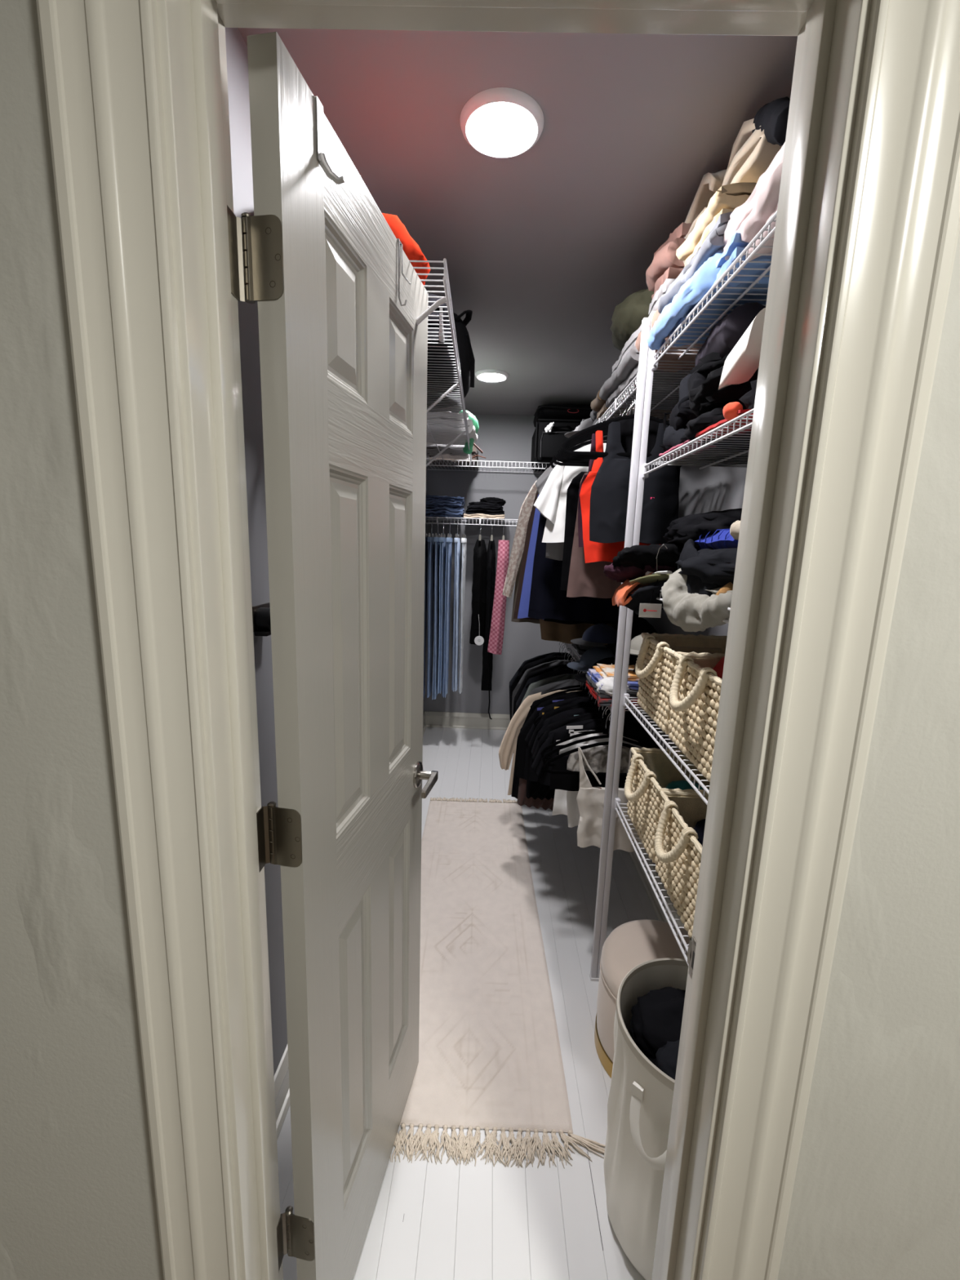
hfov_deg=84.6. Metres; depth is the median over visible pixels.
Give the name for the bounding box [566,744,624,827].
tank
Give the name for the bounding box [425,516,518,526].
wire shelf
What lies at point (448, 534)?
hanger
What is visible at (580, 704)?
black tee
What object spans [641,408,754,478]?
wire shelf
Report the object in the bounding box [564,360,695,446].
wire shelf
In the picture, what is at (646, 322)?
pole
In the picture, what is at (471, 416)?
bag
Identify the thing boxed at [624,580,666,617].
shirt
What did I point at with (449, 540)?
jeans
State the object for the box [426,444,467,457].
bedding
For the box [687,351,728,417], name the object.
leggings
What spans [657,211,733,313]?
sweatshirt
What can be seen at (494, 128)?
diffuser
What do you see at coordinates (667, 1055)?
laundry
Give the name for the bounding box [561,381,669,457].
clothes hanger
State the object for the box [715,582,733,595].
lace top
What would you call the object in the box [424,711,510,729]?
baseboard
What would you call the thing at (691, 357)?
sweater
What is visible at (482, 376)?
diffuser
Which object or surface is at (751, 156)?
blanket
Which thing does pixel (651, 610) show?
price tag
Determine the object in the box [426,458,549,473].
wire shelf
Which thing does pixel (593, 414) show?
shirt
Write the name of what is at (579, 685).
clothes hanger
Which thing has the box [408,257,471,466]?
wire shelf
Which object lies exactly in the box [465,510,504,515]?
trousers
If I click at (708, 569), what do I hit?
sweater
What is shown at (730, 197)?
sweater
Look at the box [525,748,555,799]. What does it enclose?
dress
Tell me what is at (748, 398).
leggings
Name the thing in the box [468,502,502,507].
trousers
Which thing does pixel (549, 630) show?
coat
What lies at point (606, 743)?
clothes hanger
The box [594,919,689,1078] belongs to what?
ottoman
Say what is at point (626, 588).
shirt
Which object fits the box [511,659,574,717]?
shirt
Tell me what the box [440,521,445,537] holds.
hanger
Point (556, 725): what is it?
black tee
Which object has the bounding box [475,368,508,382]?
recessed light
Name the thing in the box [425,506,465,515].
jeans
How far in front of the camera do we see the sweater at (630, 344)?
1.72 m
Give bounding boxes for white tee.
[533,443,606,542]
[551,733,642,815]
[595,676,630,696]
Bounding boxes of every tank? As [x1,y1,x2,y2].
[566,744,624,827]
[577,433,595,546]
[579,430,650,563]
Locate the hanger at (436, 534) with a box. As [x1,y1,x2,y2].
[435,521,440,537]
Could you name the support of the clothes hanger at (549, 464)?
hanging from the wire shelf at (632, 382)
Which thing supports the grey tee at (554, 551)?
hanging from the clothes hanger at (549, 464)
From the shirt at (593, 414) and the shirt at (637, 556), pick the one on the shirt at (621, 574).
the shirt at (637, 556)
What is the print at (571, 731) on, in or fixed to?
attached to the black tee at (568, 730)
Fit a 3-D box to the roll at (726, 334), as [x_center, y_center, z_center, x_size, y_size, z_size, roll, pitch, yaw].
[0.581,-0.689,1.224,0.118,0.120,0.222,2,10,1]
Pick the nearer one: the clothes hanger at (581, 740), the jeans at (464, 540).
the clothes hanger at (581, 740)
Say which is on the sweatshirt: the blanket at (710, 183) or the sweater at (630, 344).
the blanket at (710, 183)
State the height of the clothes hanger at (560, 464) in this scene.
0.224 m
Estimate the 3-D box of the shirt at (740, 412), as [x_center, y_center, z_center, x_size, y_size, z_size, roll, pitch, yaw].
[0.532,-0.439,1.092,0.101,0.020,0.247,2,10,1]
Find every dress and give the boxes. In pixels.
[469,539,486,645]
[517,777,554,810]
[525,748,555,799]
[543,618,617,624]
[566,471,621,598]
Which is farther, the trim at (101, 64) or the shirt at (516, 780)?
the shirt at (516, 780)
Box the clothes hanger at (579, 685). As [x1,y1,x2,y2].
[542,671,588,694]
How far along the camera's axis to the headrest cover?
1.01 m
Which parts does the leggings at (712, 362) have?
leg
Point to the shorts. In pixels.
(722, 539)
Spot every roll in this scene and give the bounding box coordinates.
[694,302,765,366]
[751,96,790,146]
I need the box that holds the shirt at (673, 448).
[658,439,716,458]
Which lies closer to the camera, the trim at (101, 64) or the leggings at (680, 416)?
the trim at (101, 64)
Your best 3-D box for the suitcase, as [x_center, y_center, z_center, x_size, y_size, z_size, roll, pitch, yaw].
[0.597,-1.338,3.653,0.464,0.262,0.557,2,10,1]
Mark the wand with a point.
(441, 308)
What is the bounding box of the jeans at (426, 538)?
[422,537,427,698]
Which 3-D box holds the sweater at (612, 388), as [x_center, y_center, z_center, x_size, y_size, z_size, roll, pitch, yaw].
[0.645,-0.904,1.837,0.381,0.094,0.472,2,10,1]
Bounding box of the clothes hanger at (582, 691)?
[530,671,588,713]
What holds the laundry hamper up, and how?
on the floor
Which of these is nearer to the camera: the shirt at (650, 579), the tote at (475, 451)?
the shirt at (650, 579)
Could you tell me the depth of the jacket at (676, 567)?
1.37 m
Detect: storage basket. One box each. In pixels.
[624,746,710,863]
[635,632,727,734]
[654,790,708,938]
[667,652,724,782]
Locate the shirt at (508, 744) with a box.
[498,689,578,795]
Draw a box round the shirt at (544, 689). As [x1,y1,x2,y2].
[529,679,586,695]
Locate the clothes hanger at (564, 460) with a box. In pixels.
[555,392,635,462]
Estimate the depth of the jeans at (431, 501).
3.69 m
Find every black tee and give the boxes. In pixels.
[516,691,626,778]
[523,696,631,779]
[527,701,636,782]
[528,706,642,781]
[531,719,654,786]
[532,712,647,782]
[605,417,680,489]
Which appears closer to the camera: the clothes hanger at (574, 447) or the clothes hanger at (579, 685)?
the clothes hanger at (574, 447)
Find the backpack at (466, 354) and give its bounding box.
[426,310,475,408]
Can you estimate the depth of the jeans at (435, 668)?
3.75 m
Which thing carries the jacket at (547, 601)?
hanging from the clothes hanger
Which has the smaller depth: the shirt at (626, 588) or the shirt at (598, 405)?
the shirt at (626, 588)
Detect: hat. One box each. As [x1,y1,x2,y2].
[609,288,653,351]
[630,632,648,654]
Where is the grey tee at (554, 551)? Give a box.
[535,460,564,560]
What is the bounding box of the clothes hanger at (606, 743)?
[543,715,640,776]
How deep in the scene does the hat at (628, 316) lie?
1.70 m
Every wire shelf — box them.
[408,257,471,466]
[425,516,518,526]
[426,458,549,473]
[562,622,644,712]
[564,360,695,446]
[614,797,688,964]
[622,693,709,804]
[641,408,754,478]
[650,210,777,370]
[656,589,730,623]
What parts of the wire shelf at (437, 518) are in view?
lip rod, support rod, lip rod, support rod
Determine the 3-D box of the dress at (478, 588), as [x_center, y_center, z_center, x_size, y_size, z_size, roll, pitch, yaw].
[-0.009,-0.332,3.751,0.113,0.753,0.331,2,10,1]
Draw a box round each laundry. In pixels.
[630,986,685,1058]
[631,1035,656,1065]
[655,1040,679,1079]
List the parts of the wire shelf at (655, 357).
support rod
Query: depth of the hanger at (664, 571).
1.33 m
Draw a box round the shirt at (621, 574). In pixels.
[603,563,675,582]
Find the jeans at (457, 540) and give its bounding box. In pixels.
[452,537,460,691]
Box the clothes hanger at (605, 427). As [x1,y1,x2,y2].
[559,386,635,459]
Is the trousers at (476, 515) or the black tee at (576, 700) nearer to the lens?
the black tee at (576, 700)
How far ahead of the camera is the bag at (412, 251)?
1.14 m
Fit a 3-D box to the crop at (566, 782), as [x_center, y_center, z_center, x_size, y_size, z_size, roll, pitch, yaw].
[0.453,0.475,1.881,0.402,0.142,0.040,2,10,1]
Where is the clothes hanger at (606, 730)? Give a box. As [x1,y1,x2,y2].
[540,706,657,759]
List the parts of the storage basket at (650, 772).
handle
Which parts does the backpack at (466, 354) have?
handle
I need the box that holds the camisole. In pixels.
[576,746,644,852]
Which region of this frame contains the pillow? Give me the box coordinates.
[661,568,732,631]
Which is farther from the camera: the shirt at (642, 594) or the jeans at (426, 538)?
the jeans at (426, 538)
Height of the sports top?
0.368 m
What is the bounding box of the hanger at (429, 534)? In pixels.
[428,521,434,537]
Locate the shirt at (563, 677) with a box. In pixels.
[513,673,576,751]
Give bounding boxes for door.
[226,31,438,1279]
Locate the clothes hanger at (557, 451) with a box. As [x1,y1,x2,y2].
[556,389,636,461]
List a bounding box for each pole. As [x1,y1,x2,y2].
[589,317,650,981]
[596,311,655,981]
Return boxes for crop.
[550,753,626,791]
[566,746,632,773]
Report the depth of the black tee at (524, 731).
2.36 m
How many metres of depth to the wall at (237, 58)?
1.15 m
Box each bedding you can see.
[426,411,477,444]
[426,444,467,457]
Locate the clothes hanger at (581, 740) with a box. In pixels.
[542,707,656,766]
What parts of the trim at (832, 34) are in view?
strike plate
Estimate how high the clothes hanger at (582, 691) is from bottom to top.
0.224 m
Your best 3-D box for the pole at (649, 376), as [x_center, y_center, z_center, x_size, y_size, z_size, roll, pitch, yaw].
[0.457,0.141,1.671,0.026,2.155,0.028,2,10,1]
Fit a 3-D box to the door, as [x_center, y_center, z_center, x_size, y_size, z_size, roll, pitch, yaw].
[-0.208,0.285,1.039,0.144,2.032,0.651,3,10,7]
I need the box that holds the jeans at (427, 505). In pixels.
[425,502,462,509]
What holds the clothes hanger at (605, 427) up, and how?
hanging from the wire shelf at (632, 382)
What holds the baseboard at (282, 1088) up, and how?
attached to the wall at (237, 58)
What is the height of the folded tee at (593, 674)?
0.027 m
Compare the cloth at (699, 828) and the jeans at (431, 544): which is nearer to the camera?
the cloth at (699, 828)
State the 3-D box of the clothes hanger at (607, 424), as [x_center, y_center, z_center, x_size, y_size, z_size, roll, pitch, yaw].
[0.488,-0.688,1.658,0.462,0.224,0.006,2,10,1]
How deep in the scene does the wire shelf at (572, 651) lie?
2.25 m
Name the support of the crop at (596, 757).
hanging from the clothes hanger at (606, 743)
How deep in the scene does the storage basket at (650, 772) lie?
1.52 m
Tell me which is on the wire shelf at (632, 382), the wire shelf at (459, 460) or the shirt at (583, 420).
the shirt at (583, 420)
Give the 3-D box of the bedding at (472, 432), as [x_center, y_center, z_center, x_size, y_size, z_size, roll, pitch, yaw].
[-0.210,-1.134,2.830,0.386,0.133,0.320,2,10,1]
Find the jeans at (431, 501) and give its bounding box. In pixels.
[425,499,464,508]
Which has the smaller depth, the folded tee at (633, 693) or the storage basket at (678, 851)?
the storage basket at (678, 851)
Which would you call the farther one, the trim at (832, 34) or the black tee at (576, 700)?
the black tee at (576, 700)
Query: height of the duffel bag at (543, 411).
0.117 m
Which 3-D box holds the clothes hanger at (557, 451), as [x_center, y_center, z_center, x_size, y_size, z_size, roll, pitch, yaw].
[0.490,-0.702,1.732,0.462,0.224,0.006,2,10,1]
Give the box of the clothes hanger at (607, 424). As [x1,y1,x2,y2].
[560,383,635,457]
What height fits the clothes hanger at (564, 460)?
0.224 m
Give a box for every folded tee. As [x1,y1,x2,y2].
[585,680,640,706]
[586,668,639,689]
[586,674,638,698]
[592,663,639,680]
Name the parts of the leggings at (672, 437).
leg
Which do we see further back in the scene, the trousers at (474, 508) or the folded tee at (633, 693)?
the trousers at (474, 508)
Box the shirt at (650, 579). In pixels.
[629,573,670,586]
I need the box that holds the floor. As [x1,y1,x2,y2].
[276,727,658,1279]
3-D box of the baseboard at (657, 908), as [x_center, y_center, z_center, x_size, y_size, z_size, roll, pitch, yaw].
[0.761,1.006,2.629,0.026,0.127,3.483,2,10,1]
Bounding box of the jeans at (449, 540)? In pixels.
[442,537,453,697]
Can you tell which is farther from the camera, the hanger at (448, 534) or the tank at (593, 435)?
the hanger at (448, 534)
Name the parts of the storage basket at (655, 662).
handle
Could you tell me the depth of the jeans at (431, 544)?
3.74 m
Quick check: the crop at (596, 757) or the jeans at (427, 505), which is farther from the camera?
the jeans at (427, 505)
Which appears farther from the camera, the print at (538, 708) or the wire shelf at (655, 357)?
the print at (538, 708)
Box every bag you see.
[382,213,430,285]
[459,410,479,454]
[533,404,592,426]
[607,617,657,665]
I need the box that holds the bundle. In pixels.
[665,780,709,790]
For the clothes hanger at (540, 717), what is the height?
0.224 m
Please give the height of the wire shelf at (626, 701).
0.040 m
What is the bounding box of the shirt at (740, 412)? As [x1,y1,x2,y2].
[695,408,753,441]
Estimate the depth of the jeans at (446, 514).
3.71 m
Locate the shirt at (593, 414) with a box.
[590,410,604,425]
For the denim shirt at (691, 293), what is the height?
0.119 m
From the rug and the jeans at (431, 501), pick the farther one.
the jeans at (431, 501)
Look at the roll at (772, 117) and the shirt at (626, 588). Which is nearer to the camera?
the roll at (772, 117)
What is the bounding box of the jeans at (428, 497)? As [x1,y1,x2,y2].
[425,494,465,504]
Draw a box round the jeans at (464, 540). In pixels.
[458,537,466,693]
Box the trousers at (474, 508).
[466,505,502,511]
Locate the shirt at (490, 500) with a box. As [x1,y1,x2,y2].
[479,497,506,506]
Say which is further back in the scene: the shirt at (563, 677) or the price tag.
the shirt at (563, 677)
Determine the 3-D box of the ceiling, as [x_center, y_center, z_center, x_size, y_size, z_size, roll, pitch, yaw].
[0.197,-1.194,1.013,4.200,0.100,6.100,2,10,1]
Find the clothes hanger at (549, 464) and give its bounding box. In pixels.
[546,413,614,467]
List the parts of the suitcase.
handle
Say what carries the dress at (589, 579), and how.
hanging from the clothes hanger at (627, 394)
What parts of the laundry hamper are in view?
handle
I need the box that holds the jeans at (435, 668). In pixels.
[431,537,439,699]
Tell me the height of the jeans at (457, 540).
1.092 m
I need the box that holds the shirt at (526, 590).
[517,493,543,619]
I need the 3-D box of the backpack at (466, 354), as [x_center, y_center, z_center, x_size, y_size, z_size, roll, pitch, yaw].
[-0.191,-1.093,2.070,0.347,0.301,0.484,2,10,1]
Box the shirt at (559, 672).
[515,668,582,712]
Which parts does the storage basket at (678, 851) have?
handle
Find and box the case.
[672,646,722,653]
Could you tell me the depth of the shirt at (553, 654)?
3.23 m
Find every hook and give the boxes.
[314,96,345,184]
[396,238,410,306]
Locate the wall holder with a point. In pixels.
(260, 613)
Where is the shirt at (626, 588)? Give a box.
[612,572,653,606]
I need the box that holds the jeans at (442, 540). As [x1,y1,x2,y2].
[437,537,446,693]
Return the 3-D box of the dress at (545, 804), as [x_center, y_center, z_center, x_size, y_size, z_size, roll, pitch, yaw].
[0.418,0.529,2.410,0.474,0.534,0.056,2,10,1]
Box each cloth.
[693,818,705,846]
[713,656,724,679]
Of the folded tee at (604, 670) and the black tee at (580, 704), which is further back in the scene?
the black tee at (580, 704)
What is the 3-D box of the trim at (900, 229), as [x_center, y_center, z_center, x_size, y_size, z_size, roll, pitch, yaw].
[0.364,0.331,0.615,0.097,2.154,0.022,2,10,1]
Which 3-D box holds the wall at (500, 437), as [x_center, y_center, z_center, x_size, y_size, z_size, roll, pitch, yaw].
[0.213,-0.478,4.194,1.480,2.450,0.100,2,10,1]
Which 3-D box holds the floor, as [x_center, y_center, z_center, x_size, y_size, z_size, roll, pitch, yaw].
[0.117,1.323,1.473,4.200,0.120,6.100,2,10,1]
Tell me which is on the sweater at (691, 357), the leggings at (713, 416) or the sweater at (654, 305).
the sweater at (654, 305)
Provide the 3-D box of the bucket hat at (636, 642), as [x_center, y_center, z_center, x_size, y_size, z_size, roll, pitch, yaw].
[0.561,0.009,1.808,0.144,0.066,0.131,2,10,1]
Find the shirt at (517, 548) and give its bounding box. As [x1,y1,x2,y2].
[502,480,537,597]
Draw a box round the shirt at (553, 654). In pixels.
[509,652,576,712]
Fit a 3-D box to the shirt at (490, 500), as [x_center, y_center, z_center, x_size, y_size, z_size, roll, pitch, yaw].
[0.090,-1.005,3.825,0.197,0.058,0.236,2,10,1]
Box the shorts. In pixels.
[693,528,738,550]
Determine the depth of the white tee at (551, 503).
1.98 m
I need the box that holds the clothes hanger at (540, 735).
[537,706,656,743]
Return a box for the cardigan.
[513,490,539,620]
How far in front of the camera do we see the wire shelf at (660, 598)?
0.97 m
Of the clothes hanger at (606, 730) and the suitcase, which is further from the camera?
the suitcase
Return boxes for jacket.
[528,513,639,622]
[671,566,677,573]
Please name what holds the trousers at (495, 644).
hanging from the hanger
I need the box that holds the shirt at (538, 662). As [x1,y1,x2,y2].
[510,655,577,720]
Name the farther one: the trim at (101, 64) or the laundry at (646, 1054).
the laundry at (646, 1054)
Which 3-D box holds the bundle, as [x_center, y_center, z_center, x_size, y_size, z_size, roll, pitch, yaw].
[0.607,0.483,1.502,0.217,0.160,0.229,2,10,1]
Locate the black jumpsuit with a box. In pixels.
[480,539,495,719]
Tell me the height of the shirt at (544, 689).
0.444 m
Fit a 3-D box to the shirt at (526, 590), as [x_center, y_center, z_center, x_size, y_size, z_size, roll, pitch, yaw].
[0.454,-0.460,2.412,0.534,0.754,0.048,2,10,1]
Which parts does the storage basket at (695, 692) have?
handle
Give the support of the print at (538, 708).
attached to the black tee at (524, 731)
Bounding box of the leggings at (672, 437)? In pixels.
[659,425,748,466]
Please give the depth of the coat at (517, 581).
2.86 m
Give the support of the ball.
on the shirt at (740, 412)
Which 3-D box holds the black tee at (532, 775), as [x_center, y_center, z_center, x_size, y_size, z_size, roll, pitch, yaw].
[0.441,0.435,2.151,0.470,0.330,0.060,2,10,1]
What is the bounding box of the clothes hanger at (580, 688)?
[529,670,589,706]
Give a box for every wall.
[0,0,959,1279]
[225,27,426,1075]
[423,413,581,714]
[629,464,746,924]
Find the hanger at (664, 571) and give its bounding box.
[644,543,672,575]
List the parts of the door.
lever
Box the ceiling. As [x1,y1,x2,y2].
[238,27,797,415]
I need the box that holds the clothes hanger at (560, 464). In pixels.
[552,400,680,467]
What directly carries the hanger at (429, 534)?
hanging from the wire shelf at (437, 518)
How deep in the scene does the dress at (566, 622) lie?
2.40 m
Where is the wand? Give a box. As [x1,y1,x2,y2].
[439,307,444,342]
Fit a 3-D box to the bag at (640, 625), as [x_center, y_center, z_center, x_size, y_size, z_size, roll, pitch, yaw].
[0.677,0.013,2.308,0.217,0.226,0.432,2,10,1]
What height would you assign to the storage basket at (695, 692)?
0.222 m
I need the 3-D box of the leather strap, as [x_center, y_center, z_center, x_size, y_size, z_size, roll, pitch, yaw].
[-0.033,-1.286,3.528,0.146,0.148,0.068,4,11,12]
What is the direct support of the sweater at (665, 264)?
on the sweater at (654, 305)
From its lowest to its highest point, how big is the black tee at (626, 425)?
0.383 m
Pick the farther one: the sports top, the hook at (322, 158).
the sports top
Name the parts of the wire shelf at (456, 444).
support rod, lip rod, lip rod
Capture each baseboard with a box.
[274,711,426,1141]
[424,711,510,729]
[628,847,684,927]
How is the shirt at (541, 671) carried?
hanging from the clothes hanger
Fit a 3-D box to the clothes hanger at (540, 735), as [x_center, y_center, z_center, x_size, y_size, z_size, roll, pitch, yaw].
[0.461,0.311,2.053,0.462,0.224,0.006,2,10,1]
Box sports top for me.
[589,422,679,544]
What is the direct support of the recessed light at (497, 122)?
in the ceiling
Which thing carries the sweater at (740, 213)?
on the blanket at (766, 202)
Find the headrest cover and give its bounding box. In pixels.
[718,307,765,389]
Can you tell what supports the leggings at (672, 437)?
on the wire shelf at (667, 458)
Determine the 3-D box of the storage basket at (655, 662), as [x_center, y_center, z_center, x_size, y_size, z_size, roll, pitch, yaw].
[0.584,0.108,1.425,0.324,0.222,0.288,2,10,1]
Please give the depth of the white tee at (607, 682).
1.75 m
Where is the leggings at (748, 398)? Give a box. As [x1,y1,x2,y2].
[738,379,757,408]
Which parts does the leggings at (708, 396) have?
leg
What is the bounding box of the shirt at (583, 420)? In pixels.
[573,418,590,440]
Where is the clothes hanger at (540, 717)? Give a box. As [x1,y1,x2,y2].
[533,693,590,727]
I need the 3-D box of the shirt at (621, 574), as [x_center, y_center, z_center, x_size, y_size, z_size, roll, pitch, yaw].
[0.466,-0.186,1.459,0.239,0.068,0.161,4,11,11]
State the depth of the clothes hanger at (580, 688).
2.46 m
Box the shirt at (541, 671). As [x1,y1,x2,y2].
[512,664,572,716]
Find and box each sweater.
[599,346,690,409]
[611,324,641,375]
[635,309,702,372]
[645,222,692,298]
[648,278,675,317]
[675,182,756,266]
[675,538,737,596]
[722,142,785,248]
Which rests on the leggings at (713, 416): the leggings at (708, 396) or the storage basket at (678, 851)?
the leggings at (708, 396)
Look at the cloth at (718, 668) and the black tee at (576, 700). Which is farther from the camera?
the black tee at (576, 700)
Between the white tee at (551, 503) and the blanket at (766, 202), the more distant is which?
the white tee at (551, 503)
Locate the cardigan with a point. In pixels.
(528, 534)
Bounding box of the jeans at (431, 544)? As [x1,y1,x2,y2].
[426,537,435,697]
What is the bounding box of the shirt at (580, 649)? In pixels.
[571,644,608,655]
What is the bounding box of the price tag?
[638,579,662,617]
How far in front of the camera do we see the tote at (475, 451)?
3.68 m
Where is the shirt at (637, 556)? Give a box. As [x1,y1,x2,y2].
[612,543,684,571]
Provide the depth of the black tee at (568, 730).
1.97 m
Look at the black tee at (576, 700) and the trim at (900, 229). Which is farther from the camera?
the black tee at (576, 700)
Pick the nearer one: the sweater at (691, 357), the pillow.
the pillow
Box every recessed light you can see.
[459,87,543,157]
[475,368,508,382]
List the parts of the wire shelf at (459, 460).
support rod, lip rod, lip rod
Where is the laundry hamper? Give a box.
[603,958,688,1279]
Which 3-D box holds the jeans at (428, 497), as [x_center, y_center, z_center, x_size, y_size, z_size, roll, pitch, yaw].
[-0.267,-1.017,3.821,0.312,0.065,0.287,2,10,1]
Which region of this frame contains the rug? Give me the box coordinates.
[390,796,604,1168]
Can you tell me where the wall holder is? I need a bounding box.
[252,602,271,636]
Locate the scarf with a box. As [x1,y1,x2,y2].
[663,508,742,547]
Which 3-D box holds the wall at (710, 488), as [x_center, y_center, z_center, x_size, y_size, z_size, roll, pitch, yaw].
[0.860,-0.133,2.419,0.100,2.450,3.483,2,10,1]
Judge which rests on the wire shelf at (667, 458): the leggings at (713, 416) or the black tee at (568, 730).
the leggings at (713, 416)
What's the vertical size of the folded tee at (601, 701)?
0.030 m
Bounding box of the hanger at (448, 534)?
[447,522,452,537]
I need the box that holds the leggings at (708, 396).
[677,364,758,412]
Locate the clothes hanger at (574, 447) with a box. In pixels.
[550,408,621,468]
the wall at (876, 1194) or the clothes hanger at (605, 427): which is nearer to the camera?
the wall at (876, 1194)
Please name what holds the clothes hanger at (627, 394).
hanging from the wire shelf at (632, 382)
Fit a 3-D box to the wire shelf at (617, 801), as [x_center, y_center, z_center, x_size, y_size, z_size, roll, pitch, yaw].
[0.596,0.625,1.290,0.327,0.040,0.912,2,10,1]
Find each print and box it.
[537,699,563,710]
[555,725,602,745]
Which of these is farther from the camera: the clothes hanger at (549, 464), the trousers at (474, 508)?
the trousers at (474, 508)
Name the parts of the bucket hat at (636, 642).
crown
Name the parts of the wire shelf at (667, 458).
support rod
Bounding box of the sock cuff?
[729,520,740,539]
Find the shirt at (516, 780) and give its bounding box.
[511,693,564,799]
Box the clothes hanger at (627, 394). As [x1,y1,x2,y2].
[555,394,683,466]
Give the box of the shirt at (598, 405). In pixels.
[590,390,671,421]
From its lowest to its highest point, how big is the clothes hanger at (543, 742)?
0.224 m
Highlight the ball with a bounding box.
[722,401,742,420]
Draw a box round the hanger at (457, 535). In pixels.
[455,522,459,537]
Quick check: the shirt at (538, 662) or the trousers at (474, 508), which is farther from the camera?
the trousers at (474, 508)
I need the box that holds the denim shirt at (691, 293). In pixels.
[646,232,772,350]
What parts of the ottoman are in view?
seat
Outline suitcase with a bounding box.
[530,418,582,471]
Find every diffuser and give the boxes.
[468,102,534,154]
[478,373,505,381]
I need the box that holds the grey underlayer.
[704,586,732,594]
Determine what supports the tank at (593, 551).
hanging from the clothes hanger at (605, 427)
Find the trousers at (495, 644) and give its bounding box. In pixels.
[487,539,509,654]
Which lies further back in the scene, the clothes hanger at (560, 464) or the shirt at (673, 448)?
the clothes hanger at (560, 464)
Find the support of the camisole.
hanging from the clothes hanger at (606, 743)
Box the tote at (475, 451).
[428,445,479,468]
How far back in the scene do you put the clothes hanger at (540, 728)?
2.14 m
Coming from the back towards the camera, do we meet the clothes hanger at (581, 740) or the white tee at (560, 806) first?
the white tee at (560, 806)
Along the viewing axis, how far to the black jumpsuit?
3.69 m
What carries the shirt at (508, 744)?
hanging from the clothes hanger at (579, 685)
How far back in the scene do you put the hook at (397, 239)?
0.98 m
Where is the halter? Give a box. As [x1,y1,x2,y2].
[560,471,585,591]
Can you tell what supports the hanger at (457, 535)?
hanging from the wire shelf at (437, 518)
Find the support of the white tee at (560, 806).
hanging from the clothes hanger at (606, 730)
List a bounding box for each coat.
[511,553,539,623]
[539,618,615,644]
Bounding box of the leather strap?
[468,442,485,460]
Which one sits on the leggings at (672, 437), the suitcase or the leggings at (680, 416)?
the leggings at (680, 416)
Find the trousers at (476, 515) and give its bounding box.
[463,513,505,519]
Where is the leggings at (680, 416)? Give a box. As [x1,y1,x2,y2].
[663,400,697,431]
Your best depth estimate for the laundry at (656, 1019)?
1.16 m
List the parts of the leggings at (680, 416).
leg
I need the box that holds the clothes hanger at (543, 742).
[538,706,660,748]
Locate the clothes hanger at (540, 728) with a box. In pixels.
[536,699,596,733]
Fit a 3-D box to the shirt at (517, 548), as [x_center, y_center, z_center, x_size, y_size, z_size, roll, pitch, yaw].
[0.425,-0.549,2.702,0.598,0.686,0.065,2,10,1]
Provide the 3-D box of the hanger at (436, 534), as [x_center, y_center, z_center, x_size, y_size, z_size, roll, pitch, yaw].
[-0.295,-0.768,3.695,0.018,0.120,0.260,2,10,1]
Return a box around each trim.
[35,0,240,1279]
[156,0,871,1279]
[696,0,959,1279]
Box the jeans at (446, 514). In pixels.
[425,510,463,519]
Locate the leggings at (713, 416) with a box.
[680,400,751,453]
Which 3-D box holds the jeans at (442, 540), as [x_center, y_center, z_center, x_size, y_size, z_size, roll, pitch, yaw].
[-0.275,-0.176,3.812,0.037,1.110,0.300,2,10,1]
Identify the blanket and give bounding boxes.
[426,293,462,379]
[681,168,726,268]
[721,118,782,186]
[723,162,782,261]

